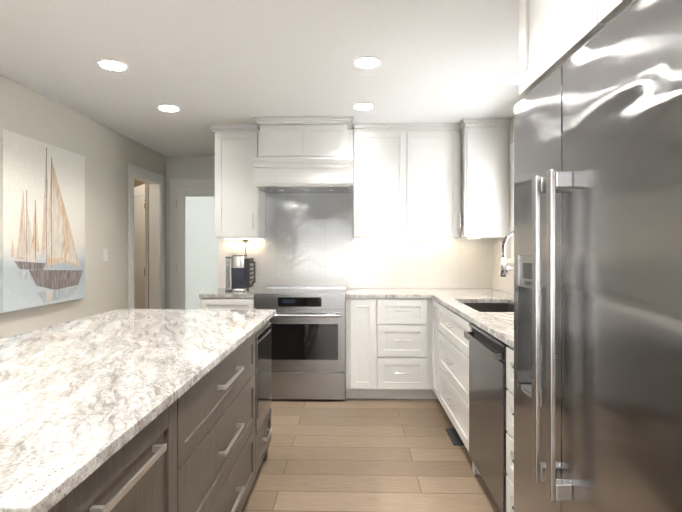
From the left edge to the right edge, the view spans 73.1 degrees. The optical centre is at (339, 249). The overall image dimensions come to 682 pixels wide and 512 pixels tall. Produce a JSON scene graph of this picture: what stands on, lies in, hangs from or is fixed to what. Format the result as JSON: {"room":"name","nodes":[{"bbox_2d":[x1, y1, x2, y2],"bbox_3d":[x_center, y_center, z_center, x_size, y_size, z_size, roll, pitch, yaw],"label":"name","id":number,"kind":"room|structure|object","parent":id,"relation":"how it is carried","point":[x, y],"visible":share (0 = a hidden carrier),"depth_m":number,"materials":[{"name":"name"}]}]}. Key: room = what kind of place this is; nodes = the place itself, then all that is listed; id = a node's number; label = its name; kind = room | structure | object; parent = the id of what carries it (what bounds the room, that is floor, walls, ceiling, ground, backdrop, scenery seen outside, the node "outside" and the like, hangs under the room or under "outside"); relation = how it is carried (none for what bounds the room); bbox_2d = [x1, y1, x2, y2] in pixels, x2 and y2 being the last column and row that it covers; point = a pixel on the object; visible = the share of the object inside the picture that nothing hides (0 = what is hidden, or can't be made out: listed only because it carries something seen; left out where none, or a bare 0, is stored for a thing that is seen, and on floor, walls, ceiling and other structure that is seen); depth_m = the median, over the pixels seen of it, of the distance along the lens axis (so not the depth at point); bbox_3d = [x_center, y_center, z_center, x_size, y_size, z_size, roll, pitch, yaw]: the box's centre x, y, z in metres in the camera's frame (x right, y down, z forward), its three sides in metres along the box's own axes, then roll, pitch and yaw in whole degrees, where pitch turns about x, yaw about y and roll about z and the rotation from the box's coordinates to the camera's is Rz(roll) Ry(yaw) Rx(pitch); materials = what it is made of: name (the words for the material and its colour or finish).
{"room":"kitchen","nodes":[
{"label":"kitchen","id":0,"kind":"room"},
{"bbox_2d":[0,74,123,338],"bbox_3d":[-2.317,0.085,1.085,0.120,2.440,9.400,0,0,2],"label":"wall","id":1,"kind":"structure","parent":0,"point":[108,154],"depth_m":3.99,"materials":[{"name":"beige paint"}]},
{"bbox_2d":[0,129,84,312],"bbox_3d":[-2.174,-0.185,3.416,0.040,1.190,0.910,0,0,2],"label":"framed picture","id":2,"kind":"object","parent":1,"relation":"attached to","point":[42,223],"visible":1,"depth_m":3.31,"materials":[{"name":"fabric"}]},
{"bbox_2d":[103,249,107,260],"bbox_3d":[-2.169,0.051,4.257,0.008,0.115,0.070,0,0,2],"label":"light switch","id":3,"kind":"object","parent":1,"relation":"attached to","point":[105,254],"visible":1,"depth_m":4.25,"materials":[{"name":"white plastic"}]},
{"bbox_2d":[134,183,147,308],"bbox_3d":[-2.531,0.253,5.733,0.510,2.070,0.570,0,0,2],"label":"open door leaf","id":4,"kind":"structure","parent":1,"relation":"in","point":[140,246],"depth_m":5.61,"materials":[{"name":"white wood"}]},
{"bbox_2d":[128,163,214,308],"bbox_3d":[-1.847,0.215,1.073,1.070,2.180,9.160,0,0,2],"label":"door frame","id":5,"kind":"structure","parent":1,"relation":"attached to","point":[156,242],"depth_m":5.47,"materials":[{"name":"white wood"}]},
{"bbox_2d":[0,0,524,155],"bbox_3d":[-1.052,-1.166,1.634,5.200,0.060,10.570,0,0,2],"label":"ceiling","id":6,"kind":"structure","parent":0,"point":[202,65],"depth_m":2.77,"materials":[{"name":"white paint"}]},
{"bbox_2d":[97,59,128,70],"bbox_3d":[-1.396,-1.136,2.827,0.176,0.006,0.171,0,0,2],"label":"recessed light","id":7,"kind":"object","parent":6,"relation":"in","point":[109,64],"depth_m":2.83,"materials":[{"name":"white plastic"}]},
{"bbox_2d":[157,105,179,111],"bbox_3d":[-1.374,-1.137,3.705,0.171,0.006,0.161,0,0,2],"label":"recessed light","id":8,"kind":"object","parent":6,"relation":"in","point":[170,108],"depth_m":3.70,"materials":[{"name":"white plastic"}]},
{"bbox_2d":[353,103,374,109],"bbox_3d":[0.194,-1.137,3.652,0.167,0.006,0.157,0,0,2],"label":"recessed light","id":9,"kind":"object","parent":6,"relation":"in","point":[360,106],"depth_m":3.65,"materials":[{"name":"white plastic"}]},
{"bbox_2d":[353,56,381,68],"bbox_3d":[0.170,-1.136,2.789,0.171,0.006,0.181,0,0,2],"label":"recessed light","id":10,"kind":"object","parent":6,"relation":"in","point":[366,62],"depth_m":2.79,"materials":[{"name":"white plastic"}]},
{"bbox_2d":[124,134,489,308],"bbox_3d":[-0.312,0.077,5.139,3.635,2.440,1.188,0,0,2],"label":"wall","id":11,"kind":"structure","parent":0,"point":[309,240],"depth_m":4.54,"materials":[{"name":"tile"}]},
{"bbox_2d":[176,186,217,308],"bbox_3d":[-1.603,0.259,5.588,0.784,2.057,0.096,0,0,2],"label":"door leaf","id":12,"kind":"structure","parent":11,"relation":"in","point":[197,259],"depth_m":5.61,"materials":[{"name":"white"}]},
{"bbox_2d":[208,116,510,238],"bbox_3d":[0.145,-0.618,4.231,2.697,1.040,0.612,0,0,2],"label":"upper cabinet","id":13,"kind":"object","parent":11,"relation":"attached to","point":[424,180],"visible":1,"depth_m":4.18,"materials":[{"name":"white painted wood"}]},
{"bbox_2d":[252,116,352,193],"bbox_3d":[-0.309,-0.842,4.242,0.870,0.592,0.612,0,0,2],"label":"hood","id":14,"kind":"object","parent":13,"relation":"attached to","point":[294,155],"depth_m":3.99,"materials":[{"name":"white wood"}]},
{"bbox_2d":[241,389,500,511],"bbox_3d":[-1.052,1.334,1.639,5.200,0.060,10.570,0,0,2],"label":"floor","id":15,"kind":"structure","parent":0,"point":[366,455],"depth_m":2.81,"materials":[{"name":"brown wood"}]},
{"bbox_2d":[44,313,275,511],"bbox_3d":[-0.922,0.859,1.813,0.992,0.888,2.165,0,0,2],"label":"kitchen island","id":16,"kind":"object","parent":15,"relation":"on","point":[205,451],"depth_m":1.54,"materials":[{"name":"grey wood"}]},
{"bbox_2d":[0,309,275,511],"bbox_3d":[-0.940,0.398,1.810,1.016,0.030,2.220,0,0,2],"label":"island countertop","id":17,"kind":"structure","parent":16,"relation":"on","point":[72,392],"depth_m":1.33,"materials":[{"name":"white stone"}]},
{"bbox_2d":[201,298,255,308],"bbox_3d":[-0.957,0.857,4.255,0.473,0.884,0.628,0,0,2],"label":"base cabinet","id":18,"kind":"object","parent":15,"relation":"on","point":[206,303],"depth_m":3.95,"materials":[{"name":"white wood"}]},
{"bbox_2d":[199,288,265,297],"bbox_3d":[-0.960,0.398,4.249,0.478,0.029,0.638,0,0,2],"label":"countertop","id":19,"kind":"structure","parent":18,"relation":"on","point":[221,293],"depth_m":4.00,"materials":[{"name":"white stone"}]},
{"bbox_2d":[225,255,255,290],"bbox_3d":[-0.915,0.219,4.275,0.259,0.328,0.232,0,0,2],"label":"coffee maker","id":20,"kind":"object","parent":19,"relation":"on","point":[240,272],"visible":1,"depth_m":4.20,"materials":[{"name":"silver metal"}]},
{"bbox_2d":[255,286,345,399],"bbox_3d":[-0.332,0.831,4.197,0.770,0.935,0.705,0,0,2],"label":"range","id":21,"kind":"object","parent":15,"relation":"on","point":[308,342],"visible":0.9,"depth_m":3.91,"materials":[{"name":"silver metal"}]},
{"bbox_2d":[346,290,378,398],"bbox_3d":[0.192,0.857,4.225,0.265,0.884,0.628,0,0,2],"label":"base cabinet","id":22,"kind":"object","parent":15,"relation":"on","point":[362,314],"depth_m":3.92,"materials":[{"name":"white wood"}]},
{"bbox_2d":[379,298,426,398],"bbox_3d":[0.505,0.857,4.217,0.492,0.884,0.628,0,0,2],"label":"base cabinet","id":23,"kind":"object","parent":15,"relation":"on","point":[407,343],"depth_m":3.91,"materials":[{"name":"white wood"}]},
{"bbox_2d":[347,288,506,297],"bbox_3d":[0.776,0.398,4.204,1.434,0.029,0.638,0,0,2],"label":"countertop","id":24,"kind":"structure","parent":23,"relation":"on","point":[351,292],"depth_m":4.09,"materials":[{"name":"white stone"}]},
{"bbox_2d":[439,330,474,465],"bbox_3d":[1.118,0.965,3.192,0.697,0.672,0.750,0,0,2],"label":"base cabinet","id":25,"kind":"object","parent":15,"relation":"on","point":[453,348],"depth_m":3.07,"materials":[{"name":"white wood"}]},
{"bbox_2d":[431,298,513,399],"bbox_3d":[1.132,0.858,3.737,0.697,0.884,0.341,0,0,2],"label":"base cabinet","id":26,"kind":"object","parent":15,"relation":"on","point":[440,311],"depth_m":3.63,"materials":[{"name":"white wood"}]},
{"bbox_2d":[431,294,513,301],"bbox_3d":[1.129,0.399,3.715,0.702,0.029,0.320,0,0,2],"label":"countertop","id":27,"kind":"structure","parent":26,"relation":"on","point":[442,297],"depth_m":3.67,"materials":[{"name":"white stone"}]},
{"bbox_2d":[463,230,513,311],"bbox_3d":[1.137,0.240,3.190,0.534,0.770,0.738,0,0,2],"label":"sink","id":28,"kind":"object","parent":27,"relation":"in","point":[477,305],"depth_m":3.55,"materials":[{"name":"grey metal"}]},
{"bbox_2d":[464,323,509,511],"bbox_3d":[1.006,0.864,2.350,0.602,0.878,0.594,0,0,2],"label":"dishwasher","id":29,"kind":"object","parent":15,"relation":"on","point":[487,403],"visible":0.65,"depth_m":2.28,"materials":[{"name":"grey metal"}]},
{"bbox_2d":[499,338,513,511],"bbox_3d":[1.081,0.862,1.791,0.697,0.884,0.507,0,0,2],"label":"base cabinet","id":30,"kind":"object","parent":15,"relation":"on","point":[509,350],"depth_m":2.00,"materials":[{"name":"white wood"}]},
{"bbox_2d":[463,310,513,345],"bbox_3d":[1.089,0.403,2.181,0.702,0.029,1.290,0,0,2],"label":"countertop","id":31,"kind":"structure","parent":30,"relation":"on","point":[498,323],"depth_m":2.50,"materials":[{"name":"white stone"}]},
{"bbox_2d":[519,0,635,96],"bbox_3d":[0.969,0.087,1.050,0.882,2.437,1.062,0,0,2],"label":"tall cabinet","id":32,"kind":"object","parent":15,"relation":"on","point":[554,35],"visible":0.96,"depth_m":1.27,"materials":[{"name":"white wood"}]},
{"bbox_2d":[514,0,681,511],"bbox_3d":[0.952,0.418,1.054,0.883,1.775,0.908,0,0,2],"label":"fridge","id":33,"kind":"object","parent":15,"relation":"on","point":[598,272],"visible":1,"depth_m":0.98,"materials":[{"name":"grey metal"}]},
{"bbox_2d":[490,116,513,293],"bbox_3d":[1.468,0.085,0.986,0.127,2.440,9.400,0,0,2],"label":"wall","id":34,"kind":"structure","parent":0,"point":[506,284],"depth_m":4.14,"materials":[{"name":"paint"}]},
{"bbox_2d":[507,142,513,262],"bbox_3d":[1.506,-0.392,3.254,0.170,1.015,1.400,0,0,2],"label":"window","id":35,"kind":"structure","parent":34,"relation":"in","point":[511,260],"depth_m":3.91,"materials":[{"name":"white"}]}
]}

